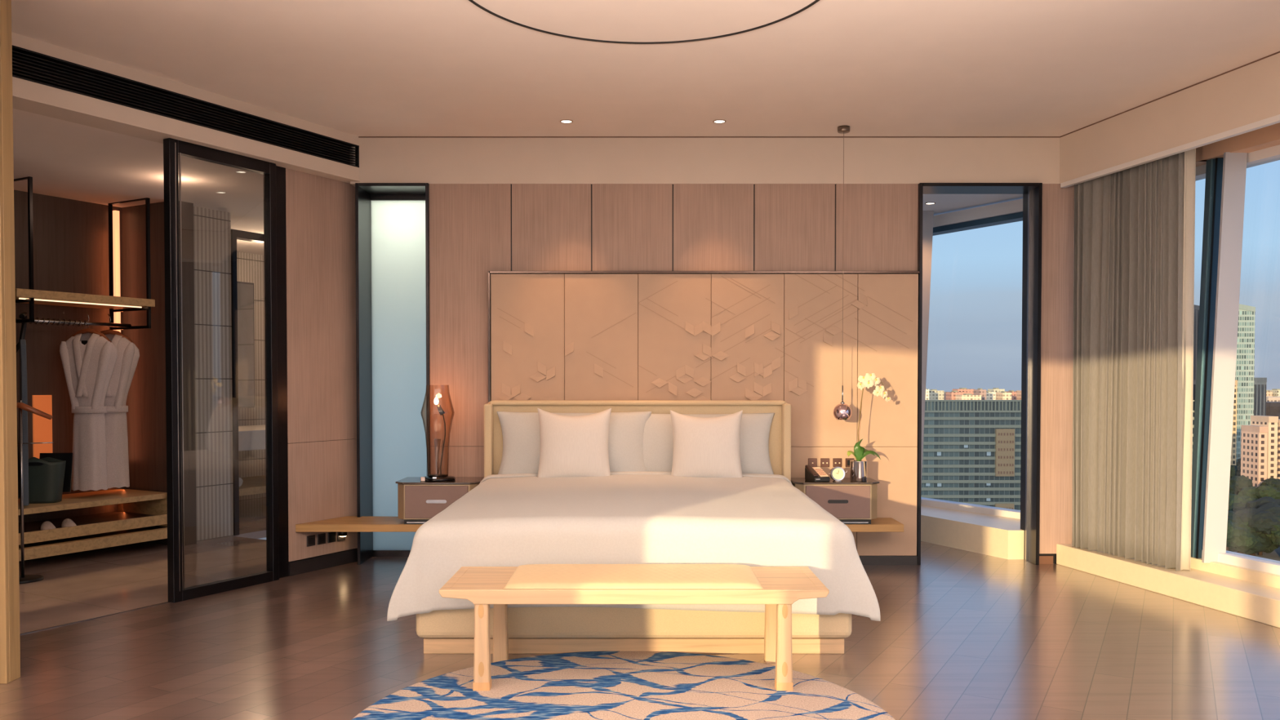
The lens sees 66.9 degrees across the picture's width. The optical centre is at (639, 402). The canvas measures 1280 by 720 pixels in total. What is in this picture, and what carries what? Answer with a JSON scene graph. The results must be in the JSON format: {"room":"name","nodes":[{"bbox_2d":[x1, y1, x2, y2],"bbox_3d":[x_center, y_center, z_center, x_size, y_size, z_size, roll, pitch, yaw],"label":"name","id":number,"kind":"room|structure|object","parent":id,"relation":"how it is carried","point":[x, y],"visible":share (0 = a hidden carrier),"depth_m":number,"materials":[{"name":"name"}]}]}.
{"room":"hotel room","nodes":[
{"label":"hotel room","id":0,"kind":"room"},
{"bbox_2d":[0,0,20,684],"bbox_3d":[-3.243,-0.295,3.955,1.315,2.883,0.120,0,1,0],"label":"wall","id":1,"kind":"structure","parent":0,"point":[10,644],"depth_m":3.96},
{"bbox_2d":[13,190,124,523],"bbox_3d":[-4.416,-0.226,6.926,0.080,2.620,1.570,1,1,29],"label":"wall","id":2,"kind":"structure","parent":0,"point":[71,237],"depth_m":7.10,"materials":[{"name":"brown wood"}]},
{"bbox_2d":[32,395,52,458],"bbox_3d":[-4.320,0.238,7.008,0.014,0.590,0.130,1,1,29],"label":"strip light","id":3,"kind":"object","parent":2,"relation":"attached to","point":[42,426],"visible":0.64,"depth_m":7.00,"materials":[{"name":"orange"}]},
{"bbox_2d":[112,210,120,332],"bbox_3d":[-4.034,-0.512,7.471,0.045,1.930,0.035,1,1,29],"label":"strip light","id":4,"kind":"object","parent":2,"relation":"attached to","point":[116,227],"visible":0.29,"depth_m":7.45,"materials":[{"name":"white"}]},
{"bbox_2d":[13,108,263,255],"bbox_3d":[-4.290,-1.546,6.731,4.200,0.092,8.100,1,1,29],"label":"ceiling","id":5,"kind":"structure","parent":0,"point":[64,159],"depth_m":6.27,"materials":[{"name":"paint"}]},
{"bbox_2d":[13,176,155,329],"bbox_3d":[-4.048,-1.029,6.860,0.510,0.970,0.980,1,1,29],"label":"wardrobe","id":6,"kind":"object","parent":5,"relation":"hanging from","point":[31,296],"visible":0.8,"depth_m":6.91,"materials":[{"name":"black metal"}]},
{"bbox_2d":[15,288,155,309],"bbox_3d":[-4.048,-0.732,6.866,0.510,0.055,0.980,1,1,29],"label":"shelf","id":7,"kind":"object","parent":6,"relation":"attached to","point":[30,295],"depth_m":6.78,"materials":[{"name":"brown wood"}]},
{"bbox_2d":[65,312,111,342],"bbox_3d":[-3.972,-0.538,6.977,0.325,0.230,0.034,0,1,-2],"label":"clothes hanger","id":8,"kind":"object","parent":6,"relation":"hanging from","point":[88,330],"visible":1,"depth_m":6.96,"materials":[{"name":"brown wood"}]},
{"bbox_2d":[59,333,117,491],"bbox_3d":[-3.973,0.057,6.982,0.396,1.141,0.201,0,1,0],"label":"bathrobe","id":9,"kind":"object","parent":8,"relation":"hanging from","point":[88,360],"visible":0.99,"depth_m":6.92,"materials":[{"name":"white fabric"}]},
{"bbox_2d":[100,314,133,343],"bbox_3d":[-3.905,-0.542,7.139,0.325,0.230,0.034,0,1,-9],"label":"clothes hanger","id":10,"kind":"object","parent":6,"relation":"hanging from","point":[106,331],"visible":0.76,"depth_m":7.13,"materials":[{"name":"brown wood"}]},
{"bbox_2d":[104,333,139,488],"bbox_3d":[-3.904,0.052,7.145,0.393,1.144,0.204,0,1,0],"label":"bathrobe","id":11,"kind":"object","parent":10,"relation":"hanging from","point":[128,354],"visible":0.47,"depth_m":7.09,"materials":[{"name":"white fabric"}]},
{"bbox_2d":[121,200,196,546],"bbox_3d":[-3.739,-0.237,7.477,0.730,2.620,0.150,1,1,29],"label":"wall","id":12,"kind":"structure","parent":0,"point":[146,418],"depth_m":7.36,"materials":[{"name":"brown wood"}]},
{"bbox_2d":[18,497,375,633],"bbox_3d":[-4.290,1.117,6.787,4.200,0.061,8.100,1,1,29],"label":"floor","id":13,"kind":"structure","parent":0,"point":[74,587],"depth_m":6.24,"materials":[{"name":"wood"}]},
{"bbox_2d":[17,400,53,583],"bbox_3d":[-3.815,0.544,6.010,0.261,1.120,0.239,1,1,28],"label":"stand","id":14,"kind":"object","parent":13,"relation":"on","point":[23,579],"visible":0.67,"depth_m":6.00,"materials":[{"name":"black metal"}]},
{"bbox_2d":[17,488,167,560],"bbox_3d":[-4.085,0.886,6.740,0.700,0.405,1.465,1,1,29],"label":"shoe rack","id":15,"kind":"object","parent":13,"relation":"on","point":[137,509],"visible":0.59,"depth_m":6.86,"materials":[{"name":"brown wood"}]},
{"bbox_2d":[16,311,28,506],"bbox_3d":[-4.131,0.032,6.451,0.108,1.284,0.270,-1,1,-35],"label":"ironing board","id":16,"kind":"object","parent":15,"relation":"on","point":[21,344],"visible":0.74,"depth_m":6.37,"materials":[{"name":"black metal"}]},
{"bbox_2d":[28,457,66,503],"bbox_3d":[-4.133,0.527,6.683,0.293,0.326,0.218,0,1,0],"label":"laundry basket","id":17,"kind":"object","parent":15,"relation":"on","point":[46,475],"visible":0.63,"depth_m":6.61,"materials":[{"name":"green plastic"}]},
{"bbox_2d":[39,520,55,529],"bbox_3d":[-4.028,0.830,6.576,0.088,0.058,0.270,-1,2,-41],"label":"slipper","id":18,"kind":"object","parent":15,"relation":"on","point":[46,525],"visible":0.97,"depth_m":6.52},
{"bbox_2d":[39,453,73,492],"bbox_3d":[-4.100,0.488,6.794,0.215,0.274,0.053,0,1,-7],"label":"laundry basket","id":19,"kind":"object","parent":15,"relation":"on","point":[68,457],"visible":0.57,"depth_m":6.80,"materials":[{"name":"black plastic"}]},
{"bbox_2d":[59,518,75,527],"bbox_3d":[-3.960,0.827,6.698,0.088,0.058,0.270,-1,2,-41],"label":"slipper","id":20,"kind":"object","parent":15,"relation":"on","point":[68,522],"visible":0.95,"depth_m":6.64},
{"bbox_2d":[18,511,154,533],"bbox_3d":[-4.142,0.867,6.751,0.590,0.022,1.430,1,1,29],"label":"shelf","id":21,"kind":"object","parent":15,"relation":"attached to","point":[117,520],"depth_m":6.94,"materials":[{"name":"brown wood"}]},
{"bbox_2d":[18,514,167,545],"bbox_3d":[-3.875,0.879,6.604,0.020,0.075,1.430,1,1,29],"label":"shelf","id":22,"kind":"object","parent":15,"relation":"attached to","point":[85,525],"depth_m":6.81,"materials":[{"name":"brown wood"}]},
{"bbox_2d":[238,424,266,496],"bbox_3d":[-3.657,0.634,9.318,0.850,0.800,1.640,1,1,29],"label":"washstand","id":23,"kind":"object","parent":13,"relation":"on","point":[251,437],"visible":0.02,"depth_m":8.79,"materials":[{"name":"stone"}]},
{"bbox_2d":[238,424,265,451],"bbox_3d":[-3.642,0.324,9.338,0.850,0.180,1.580,1,1,29],"label":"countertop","id":24,"kind":"structure","parent":23,"relation":"on","point":[251,437],"depth_m":8.76,"materials":[{"name":"stone"}]},
{"bbox_2d":[239,475,266,496],"bbox_3d":[-3.657,0.782,9.322,0.850,0.065,1.640,1,1,29],"label":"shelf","id":25,"kind":"object","parent":23,"relation":"attached to","point":[256,484],"depth_m":8.86,"materials":[{"name":"brown wood"}]},
{"bbox_2d":[193,205,233,541],"bbox_3d":[-3.424,-0.240,7.623,0.120,2.620,0.410,1,1,29],"label":"tiled wall","id":26,"kind":"structure","parent":0,"point":[211,228],"depth_m":7.62,"materials":[{"name":"tile"}]},
{"bbox_2d":[231,228,263,535],"bbox_3d":[-3.425,-0.169,8.059,0.570,2.460,0.375,1,1,26],"label":"trim","id":27,"kind":"structure","parent":26,"relation":"attached to","point":[236,234],"depth_m":7.78,"materials":[{"name":"black metal"}]},
{"bbox_2d":[236,251,266,500],"bbox_3d":[-3.032,-0.268,8.931,3.300,2.620,3.080,1,1,29],"label":"wall","id":28,"kind":"structure","parent":0,"point":[250,267],"depth_m":10.26,"materials":[{"name":"tile"}]},
{"bbox_2d":[237,281,254,408],"bbox_3d":[-4.054,-0.565,9.262,0.065,1.240,0.880,1,1,29],"label":"mirror","id":29,"kind":"object","parent":28,"relation":"attached to","point":[246,317],"visible":0.1,"depth_m":9.54,"materials":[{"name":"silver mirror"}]},
{"bbox_2d":[285,168,357,561],"bbox_3d":[-2.207,-0.199,6.499,0.300,2.585,0.660,1,1,29],"label":"wall","id":30,"kind":"structure","parent":0,"point":[321,242],"depth_m":6.38,"materials":[{"name":"brown wood"}]},
{"bbox_2d":[19,575,291,635],"bbox_3d":[-3.311,1.145,4.206,0.012,0.014,4.530,1,1,29],"label":"trim","id":31,"kind":"structure","parent":30,"relation":"attached to","point":[286,575],"depth_m":5.06,"materials":[{"name":"silver metal"}]},
{"bbox_2d":[11,31,359,183],"bbox_3d":[-3.544,-1.582,3.745,0.226,0.300,6.550,1,1,29],"label":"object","id":32,"kind":"structure","parent":30,"relation":"attached to","point":[29,96],"depth_m":5.25,"materials":[{"name":"paint"}]},
{"bbox_2d":[12,44,359,167],"bbox_3d":[-2.740,-1.625,5.059,0.082,0.147,3.430,1,1,29],"label":"air vent","id":33,"kind":"object","parent":32,"relation":"in","point":[27,64],"visible":0.92,"depth_m":5.31,"materials":[{"name":"black"}]},
{"bbox_2d":[163,137,279,602],"bbox_3d":[-2.448,-0.182,5.712,0.060,2.583,0.725,1,1,29],"label":"sliding door","id":34,"kind":"structure","parent":30,"relation":"in","point":[172,148],"depth_m":5.44,"materials":[{"name":"black metal"}]},
{"bbox_2d":[263,165,288,577],"bbox_3d":[-2.283,-0.191,6.102,0.090,2.585,0.115,1,1,29],"label":"trim","id":35,"kind":"structure","parent":30,"relation":"attached to","point":[281,213],"depth_m":6.10,"materials":[{"name":"black metal"}]},
{"bbox_2d":[306,534,315,546],"bbox_3d":[-2.143,0.897,6.315,0.011,0.068,0.068,1,1,29],"label":"wall socket","id":36,"kind":"object","parent":30,"relation":"attached to","point":[310,539],"visible":1,"depth_m":6.31,"materials":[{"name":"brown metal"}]},
{"bbox_2d":[288,548,357,576],"bbox_3d":[-2.084,1.052,6.446,0.032,0.085,0.640,1,1,29],"label":"baseboard","id":37,"kind":"structure","parent":30,"relation":"attached to","point":[334,559],"depth_m":6.39,"materials":[{"name":"black"}]},
{"bbox_2d":[327,532,336,542],"bbox_3d":[-2.057,0.896,6.471,0.011,0.068,0.068,1,1,29],"label":"wall socket","id":38,"kind":"object","parent":30,"relation":"attached to","point":[331,536],"visible":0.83,"depth_m":6.46,"materials":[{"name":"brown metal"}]},
{"bbox_2d":[0,541,1279,719],"bbox_3d":[-2.000,1.253,0.326,20.000,0.060,18.600,0,1,0],"label":"floor","id":39,"kind":"structure","parent":0,"point":[960,634],"depth_m":4.36,"materials":[{"name":"wood"}]},
{"bbox_2d":[351,651,895,719],"bbox_3d":[-0.060,1.152,3.425,1.984,0.012,1.984,0,1,0],"label":"rug","id":40,"kind":"object","parent":39,"relation":"on","point":[584,685],"visible":0.94,"depth_m":3.79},
{"bbox_2d":[439,564,829,690],"bbox_3d":[-0.024,0.926,4.063,1.538,0.437,0.485,0,1,0],"label":"bench","id":41,"kind":"object","parent":40,"relation":"on","point":[777,588],"visible":0.99,"depth_m":3.85,"materials":[{"name":"brown wood"}]},
{"bbox_2d":[416,400,852,653],"bbox_3d":[-0.016,0.560,5.420,2.004,1.112,2.123,0,1,0],"label":"bed","id":42,"kind":"object","parent":39,"relation":"on","point":[548,629],"visible":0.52,"depth_m":4.39,"materials":[{"name":"fabric"}]},
{"bbox_2d":[497,411,540,474],"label":"bed pillow","id":43,"kind":"object","parent":42,"relation":"on","point":[521,433],"depth_m":6.24,"materials":[{"name":"white fabric"}]},
{"bbox_2d":[608,411,651,471],"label":"bed pillow","id":44,"kind":"object","parent":42,"relation":"on","point":[626,429],"depth_m":6.24,"materials":[{"name":"white fabric"}]},
{"bbox_2d":[386,471,880,621],"bbox_3d":[-0.028,0.707,5.293,2.204,0.495,1.947,0,1,0],"label":"duvet","id":45,"kind":"object","parent":42,"relation":"on","point":[620,517],"visible":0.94,"depth_m":4.33,"materials":[{"name":"white fabric"}]},
{"bbox_2d":[537,408,611,477],"bbox_3d":[-0.416,0.268,6.143,0.479,0.469,0.240,0,1,0],"label":"square cushion","id":46,"kind":"object","parent":45,"relation":"on","point":[571,446],"visible":0.93,"depth_m":6.06,"materials":[{"name":"fabric"}]},
{"bbox_2d":[670,409,742,477],"bbox_3d":[0.421,0.274,6.141,0.469,0.456,0.238,0,1,0],"label":"square cushion","id":47,"kind":"object","parent":45,"relation":"on","point":[709,447],"visible":0.93,"depth_m":6.06,"materials":[{"name":"fabric"}]},
{"bbox_2d":[642,413,673,471],"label":"bed pillow","id":48,"kind":"object","parent":42,"relation":"on","point":[658,444],"depth_m":6.26,"materials":[{"name":"white fabric"}]},
{"bbox_2d":[739,413,774,474],"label":"bed pillow","id":49,"kind":"object","parent":42,"relation":"on","point":[755,428],"depth_m":6.29,"materials":[{"name":"white fabric"}]},
{"bbox_2d":[11,0,1279,136],"bbox_3d":[-4.225,-1.688,-0.735,17.550,0.100,14.894,0,1,0],"label":"ceiling","id":50,"kind":"structure","parent":0,"point":[358,68],"depth_m":4.95,"materials":[{"name":"paint"}]},
{"bbox_2d":[468,0,819,44],"bbox_3d":[0.018,-1.733,3.914,1.602,0.006,1.602,0,1,0],"label":"ring","id":51,"kind":"object","parent":50,"relation":"attached to","point":[471,1],"visible":1,"depth_m":4.57,"materials":[{"name":"black metal"}]},
{"bbox_2d":[833,125,852,419],"bbox_3d":[1.317,-0.838,6.284,0.119,1.893,0.119,1,2,40],"label":"pendant lamp","id":52,"kind":"object","parent":50,"relation":"hanging from","point":[842,411],"visible":1,"depth_m":6.27,"materials":[{"name":"silver metal"}]},
{"bbox_2d":[1071,151,1185,571],"bbox_3d":[3.064,-0.399,5.923,0.157,2.732,1.184,0,1,-20],"label":"curtain","id":53,"kind":"object","parent":50,"relation":"hanging from","point":[1129,386],"visible":0.91,"depth_m":5.98,"materials":[{"name":"beige fabric"}]},
{"bbox_2d":[1180,148,1195,570],"bbox_3d":[3.158,-0.383,5.636,0.052,2.712,0.151,0,1,-9],"label":"sheer curtain","id":54,"kind":"object","parent":50,"relation":"hanging from","point":[1188,241],"visible":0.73,"depth_m":5.59,"materials":[{"name":"fabric"}]},
{"bbox_2d":[355,183,1074,564],"bbox_3d":[0.565,-0.193,6.630,5.070,2.567,0.170,0,1,0],"label":"wall","id":55,"kind":"structure","parent":0,"point":[476,229],"depth_m":6.53,"materials":[{"name":"brown wood"}]},
{"bbox_2d":[295,515,422,532],"bbox_3d":[-1.618,0.798,6.399,1.175,0.048,0.392,0,1,0],"label":"wall shelf","id":56,"kind":"object","parent":55,"relation":"attached to","point":[348,523],"visible":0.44,"depth_m":6.20,"materials":[{"name":"brown wood"}]},
{"bbox_2d":[395,476,484,524],"bbox_3d":[-1.302,0.639,6.375,0.547,0.269,0.368,0,1,0],"label":"nightstand","id":57,"kind":"object","parent":56,"relation":"on","point":[419,501],"visible":0.65,"depth_m":6.19,"materials":[{"name":"beige"}]},
{"bbox_2d":[420,385,455,481],"bbox_3d":[-1.325,0.193,6.346,0.226,0.622,0.226,0,1,0],"label":"table lamp","id":58,"kind":"object","parent":57,"relation":"on","point":[440,477],"visible":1,"depth_m":6.33,"materials":[{"name":"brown glass"}]},
{"bbox_2d":[355,182,430,564],"bbox_3d":[-1.663,-0.194,6.680,0.490,2.567,0.330,0,1,0],"label":"window","id":59,"kind":"structure","parent":55,"relation":"in","point":[392,220],"depth_m":6.81,"materials":[{"name":"black glass"}]},
{"bbox_2d":[488,271,919,564],"bbox_3d":[0.426,0.105,6.521,2.885,1.976,0.062,0,1,0],"label":"wall panel","id":60,"kind":"object","parent":55,"relation":"attached to","point":[553,335],"visible":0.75,"depth_m":6.49,"materials":[{"name":"leather"}]},
{"bbox_2d":[844,517,903,532],"bbox_3d":[1.345,0.798,6.359,0.690,0.048,0.311,0,1,0],"label":"wall shelf","id":61,"kind":"object","parent":60,"relation":"attached to","point":[879,524],"visible":0.46,"depth_m":6.20,"materials":[{"name":"brown wood"}]},
{"bbox_2d":[791,477,879,524],"bbox_3d":[1.266,0.639,6.350,0.555,0.269,0.318,0,1,0],"label":"nightstand","id":62,"kind":"object","parent":61,"relation":"on","point":[851,502],"visible":0.74,"depth_m":6.19,"materials":[{"name":"beige"}]},
{"bbox_2d":[804,465,830,482],"bbox_3d":[1.151,0.456,6.289,0.110,0.099,0.152,0,1,-16],"label":"telephone","id":63,"kind":"object","parent":62,"relation":"on","point":[815,474],"visible":1,"depth_m":6.26,"materials":[{"name":"black plastic"}]},
{"bbox_2d":[828,466,847,481],"bbox_3d":[1.280,0.459,6.261,0.122,0.096,0.064,0,1,0],"label":"clock","id":64,"kind":"object","parent":62,"relation":"on","point":[836,473],"visible":1,"depth_m":6.24,"materials":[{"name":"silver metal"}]},
{"bbox_2d":[847,373,890,481],"bbox_3d":[1.471,0.156,6.282,0.282,0.699,0.143,0,1,-19],"label":"potted orchid","id":65,"kind":"object","parent":62,"relation":"on","point":[858,468],"visible":1,"depth_m":6.25,"materials":[{"name":"white plant"}]},
{"bbox_2d":[350,137,1059,186],"bbox_3d":[0.500,-1.634,6.613,4.900,0.316,0.204,0,1,0],"label":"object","id":66,"kind":"structure","parent":55,"relation":"attached to","point":[511,161],"depth_m":6.52,"materials":[{"name":"paint"}]},
{"bbox_2d":[920,505,1024,559],"bbox_3d":[2.266,0.960,8.022,0.586,0.203,2.948,-1,1,-26],"label":"window sill","id":67,"kind":"structure","parent":55,"relation":"attached to","point":[999,536],"depth_m":7.13,"materials":[{"name":"stone"}]},
{"bbox_2d":[916,182,1042,564],"bbox_3d":[2.283,-0.193,6.648,0.821,2.567,0.275,0,1,0],"label":"door frame","id":68,"kind":"structure","parent":55,"relation":"in","point":[1032,193],"depth_m":6.58,"materials":[{"name":"black metal"}]},
{"bbox_2d":[1039,555,1053,564],"bbox_3d":[2.747,1.065,6.573,0.107,0.055,0.014,0,1,0],"label":"baseboard","id":69,"kind":"structure","parent":55,"relation":"attached to","point":[1042,559],"depth_m":6.57,"materials":[{"name":"wood"}]},
{"bbox_2d":[1056,543,1279,627],"bbox_3d":[4.033,1.139,1.053,0.806,0.138,11.272,0,1,-8],"label":"trim","id":70,"kind":"structure","parent":55,"relation":"attached to","point":[1258,602],"depth_m":5.49,"materials":[{"name":"stone"}]},
{"bbox_2d":[1195,164,1206,181],"bbox_3d":[3.202,-0.287,6.531,0.271,2.400,1.584,0,1,-15],"label":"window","id":71,"kind":"structure","parent":55,"relation":"in","point":[1201,170],"depth_m":5.86,"materials":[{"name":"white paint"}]},
{"bbox_2d":[1190,556,1279,588],"bbox_3d":[3.458,1.088,2.018,1.523,0.200,15.245,0,1,-8],"label":"window sill","id":72,"kind":"structure","parent":55,"relation":"attached to","point":[1267,579],"depth_m":5.39,"materials":[{"name":"stone"}]},
{"bbox_2d":[922,194,1022,215],"bbox_3d":[2.070,-1.631,8.091,2.340,0.060,2.752,0,1,0],"label":"ceiling","id":73,"kind":"structure","parent":0,"point":[944,203],"depth_m":7.64,"materials":[{"name":"white paint"}]},
{"bbox_2d":[1195,122,1279,166],"bbox_3d":[3.961,-1.500,0.842,1.242,0.343,13.096,0,1,-4],"label":"wall","id":74,"kind":"structure","parent":0,"point":[1268,136],"depth_m":5.45,"materials":[{"name":"paint"}]},
{"bbox_2d":[358,136,1060,137],"bbox_3d":[0.461,-1.787,6.511,4.722,0.007,0.002,0,1,0],"label":"trim","id":75,"kind":"structure","parent":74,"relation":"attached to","point":[358,136],"depth_m":6.51,"materials":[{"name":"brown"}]},
{"bbox_2d":[920,198,1022,519],"bbox_3d":[2.365,-0.430,8.330,0.372,2.674,2.388,-1,1,-31],"label":"window","id":76,"kind":"structure","parent":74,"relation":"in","point":[930,220],"depth_m":8.01,"materials":[{"name":"white paint"}]},
{"bbox_2d":[1059,53,1279,183],"bbox_3d":[4.010,-1.520,1.197,0.025,0.316,11.100,0,1,-12],"label":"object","id":77,"kind":"structure","parent":74,"relation":"attached to","point":[1248,94],"depth_m":5.49,"materials":[{"name":"paint"}]},
{"bbox_2d":[1059,51,1279,137],"bbox_3d":[4.008,-1.674,1.142,0.002,0.007,11.000,0,1,-12],"label":"trim","id":78,"kind":"structure","parent":74,"relation":"attached to","point":[1277,51],"depth_m":5.49,"materials":[{"name":"brown"}]},
{"bbox_2d":[1060,114,1279,187],"bbox_3d":[4.023,-1.346,1.142,0.036,0.030,10.980,0,1,-12],"label":"trim","id":79,"kind":"structure","parent":74,"relation":"attached to","point":[1275,119],"depth_m":5.49,"materials":[{"name":"white paint"}]},
{"bbox_2d":[1191,144,1279,575],"bbox_3d":[3.664,-0.247,4.614,0.345,2.400,2.394,0,1,-15],"label":"window","id":80,"kind":"structure","parent":74,"relation":"in","point":[1225,177],"depth_m":5.56,"materials":[{"name":"white paint"}]},
{"label":"outside","id":81,"kind":"structure","parent":0,"visible":0},
{"bbox_2d":[259,537,1279,560],"bbox_3d":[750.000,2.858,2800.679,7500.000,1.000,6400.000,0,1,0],"label":"ground","id":82,"kind":"structure","parent":81,"point":[1275,554],"depth_m":344.80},
{"bbox_2d":[928,389,944,399],"bbox_3d":[303.078,13.068,999.496,15.230,54.309,18.000,0,1,0],"label":"building","id":83,"kind":"structure","parent":82,"relation":"on","point":[934,394],"depth_m":989.96,"materials":[{"name":"concrete"}]},
{"bbox_2d":[945,391,964,399],"bbox_3d":[311.546,14.475,959.516,12.179,53.176,18.000,0,1,0],"label":"building","id":84,"kind":"structure","parent":82,"relation":"on","point":[949,395],"depth_m":950.18,"materials":[{"name":"red brick"}]},
{"bbox_2d":[952,387,973,395],"bbox_3d":[333.527,12.307,999.480,17.260,55.832,18.000,0,1,0],"label":"building","id":85,"kind":"structure","parent":82,"relation":"on","point":[965,390],"depth_m":989.96,"materials":[{"name":"red brick"}]},
{"bbox_2d":[955,393,981,399],"bbox_3d":[318.123,16.229,939.549,19.078,50.509,18.000,0,1,0],"label":"building","id":86,"kind":"structure","parent":82,"relation":"on","point":[966,396],"depth_m":930.21,"materials":[{"name":"concrete"}]},
{"bbox_2d":[973,388,986,399],"bbox_3d":[336.374,13.258,959.491,6.333,55.612,18.000,0,1,0],"label":"building","id":87,"kind":"structure","parent":82,"relation":"on","point":[981,392],"depth_m":950.18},
{"bbox_2d":[995,391,1011,399],"bbox_3d":[360.024,14.719,959.521,8.769,52.689,18.000,0,1,0],"label":"building","id":88,"kind":"structure","parent":82,"relation":"on","point":[1003,395],"depth_m":950.18,"materials":[{"name":"concrete"}]},
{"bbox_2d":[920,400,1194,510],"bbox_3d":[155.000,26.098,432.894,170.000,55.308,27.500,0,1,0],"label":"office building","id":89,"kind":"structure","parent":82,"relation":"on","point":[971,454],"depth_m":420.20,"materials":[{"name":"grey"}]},
{"bbox_2d":[1192,304,1199,424],"bbox_3d":[369.848,-8.982,652.805,13.791,112.975,26.300,0,1,0],"label":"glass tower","id":90,"kind":"structure","parent":82,"relation":"on","point":[1196,309],"depth_m":639.32,"materials":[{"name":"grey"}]},
{"bbox_2d":[1230,380,1237,465],"bbox_3d":[341.076,17.912,570.353,8.039,62.665,20.300,0,1,0],"label":"glass tower","id":91,"kind":"structure","parent":82,"relation":"on","point":[1233,450],"depth_m":560.49,"materials":[{"name":"beige"}]},
{"bbox_2d":[1230,464,1240,477],"bbox_3d":[322.636,41.488,524.124,19.536,17.524,21.603,1,1,31],"label":"tree","id":92,"kind":"object","parent":82,"relation":"on","point":[1235,470],"visible":0.18,"depth_m":516.98,"materials":[{"name":"green plant"}]},
{"bbox_2d":[1228,501,1246,511],"bbox_3d":[229.261,45.820,374.078,16.903,15.162,18.691,0,1,19],"label":"tree","id":93,"kind":"object","parent":82,"relation":"on","point":[1235,506],"visible":0.07,"depth_m":373.92,"materials":[{"name":"green plant"}]},
{"bbox_2d":[1229,475,1253,494],"bbox_3d":[284.677,42.951,469.437,20.828,16.895,18.836,0,1,3],"label":"tree","id":94,"kind":"object","parent":82,"relation":"on","point":[1237,483],"visible":0.36,"depth_m":462.74,"materials":[{"name":"green plant"}]},
{"bbox_2d":[1226,520,1258,551],"bbox_3d":[202.786,47.034,337.216,17.047,14.282,18.169,0,1,-9],"label":"tree","id":95,"kind":"object","parent":82,"relation":"on","point":[1237,536],"visible":0.49,"depth_m":330.14,"materials":[{"name":"green plant"}]},
{"bbox_2d":[1227,493,1257,511],"bbox_3d":[233.455,44.176,380.691,23.132,18.183,21.703,1,1,30],"label":"tree","id":96,"kind":"object","parent":82,"relation":"on","point":[1233,498],"visible":0.2,"depth_m":377.77,"materials":[{"name":"green plant"}]},
{"bbox_2d":[1235,303,1255,462],"bbox_3d":[373.904,-6.831,612.842,12.624,110.354,26.300,0,1,0],"label":"glass tower","id":97,"kind":"structure","parent":82,"relation":"on","point":[1245,358],"depth_m":599.71,"materials":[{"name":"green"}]},
{"bbox_2d":[1227,511,1271,554],"bbox_3d":[209.920,45.912,339.590,20.257,16.432,18.319,1,1,28],"label":"tree","id":98,"kind":"object","parent":82,"relation":"on","point":[1263,543],"visible":0.32,"depth_m":335.59,"materials":[{"name":"green plant"}]},
{"bbox_2d":[1240,425,1267,487],"bbox_3d":[302.587,31.193,477.611,4.100,40.009,14.300,0,1,0],"label":"apartment tower","id":99,"kind":"structure","parent":82,"relation":"on","point":[1254,438],"depth_m":474.06,"materials":[{"name":"beige"}]},
{"bbox_2d":[1234,507,1279,555],"bbox_3d":[217.036,45.534,342.760,20.963,17.057,20.911,0,1,8],"label":"tree","id":100,"kind":"object","parent":82,"relation":"on","point":[1260,521],"visible":0.44,"depth_m":334.93,"materials":[{"name":"green plant"}]},
{"bbox_2d":[1237,484,1279,499],"bbox_3d":[289.487,44.755,449.927,16.830,14.100,17.938,0,1,-21],"label":"tree","id":101,"kind":"object","parent":82,"relation":"on","point":[1260,491],"visible":0.72,"depth_m":445.07,"materials":[{"name":"green plant"}]},
{"bbox_2d":[1253,377,1266,415],"bbox_3d":[409.629,15.266,652.315,8.202,64.510,24.300,0,1,0],"label":"glass tower","id":102,"kind":"structure","parent":82,"relation":"on","point":[1260,384],"depth_m":640.10,"materials":[{"name":"grey"}]},
{"bbox_2d":[1246,496,1279,508],"bbox_3d":[237.640,44.467,368.457,22.262,18.115,22.208,-1,1,-32],"label":"tree","id":103,"kind":"object","parent":82,"relation":"on","point":[1256,504],"visible":0.07,"depth_m":364.19,"materials":[{"name":"green plant"}]},
{"bbox_2d":[1250,415,1278,479],"bbox_3d":[313.884,28.744,487.562,4.679,44.487,14.300,0,1,0],"label":"apartment tower","id":104,"kind":"structure","parent":82,"relation":"on","point":[1271,422],"depth_m":480.70,"materials":[{"name":"beige"}]},
{"bbox_2d":[1257,537,1278,555],"bbox_3d":[219.732,47.751,342.896,14.050,12.603,15.536,0,1,-13],"label":"tree","id":105,"kind":"object","parent":82,"relation":"on","point":[1273,547],"visible":0.13,"depth_m":339.21,"materials":[{"name":"green plant"}]},
{"bbox_2d":[1257,502,1279,515],"bbox_3d":[226.771,44.868,350.112,22.169,18.083,22.223,1,1,29],"label":"tree","id":106,"kind":"object","parent":82,"relation":"on","point":[1273,508],"visible":0.06,"depth_m":344.76,"materials":[{"name":"green plant"}]},
{"bbox_2d":[1258,477,1279,490],"bbox_3d":[302.420,43.550,455.863,20.052,16.266,18.134,1,1,36],"label":"tree","id":107,"kind":"object","parent":82,"relation":"on","point":[1274,482],"visible":0.23,"depth_m":457.35,"materials":[{"name":"green plant"}]},
{"bbox_2d":[1263,515,1279,545],"bbox_3d":[224.048,46.521,337.498,19.465,15.300,18.263,-1,1,-29],"label":"tree","id":108,"kind":"object","parent":82,"relation":"on","point":[1274,537],"visible":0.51,"depth_m":332.41,"materials":[{"name":"green plant"}]},
{"bbox_2d":[1266,401,1279,418],"bbox_3d":[480.101,22.544,735.486,23.636,46.461,30.300,0,1,0],"label":"office building","id":109,"kind":"structure","parent":82,"relation":"on","point":[1273,408],"depth_m":720.39,"materials":[{"name":"grey"}]},
{"bbox_2d":[1277,418,1279,479],"bbox_3d":[327.362,29.588,497.582,8.046,42.377,14.300,0,1,0],"label":"apartment tower","id":110,"kind":"structure","parent":82,"relation":"on","point":[1278,423],"depth_m":490.78,"materials":[{"name":"beige"}]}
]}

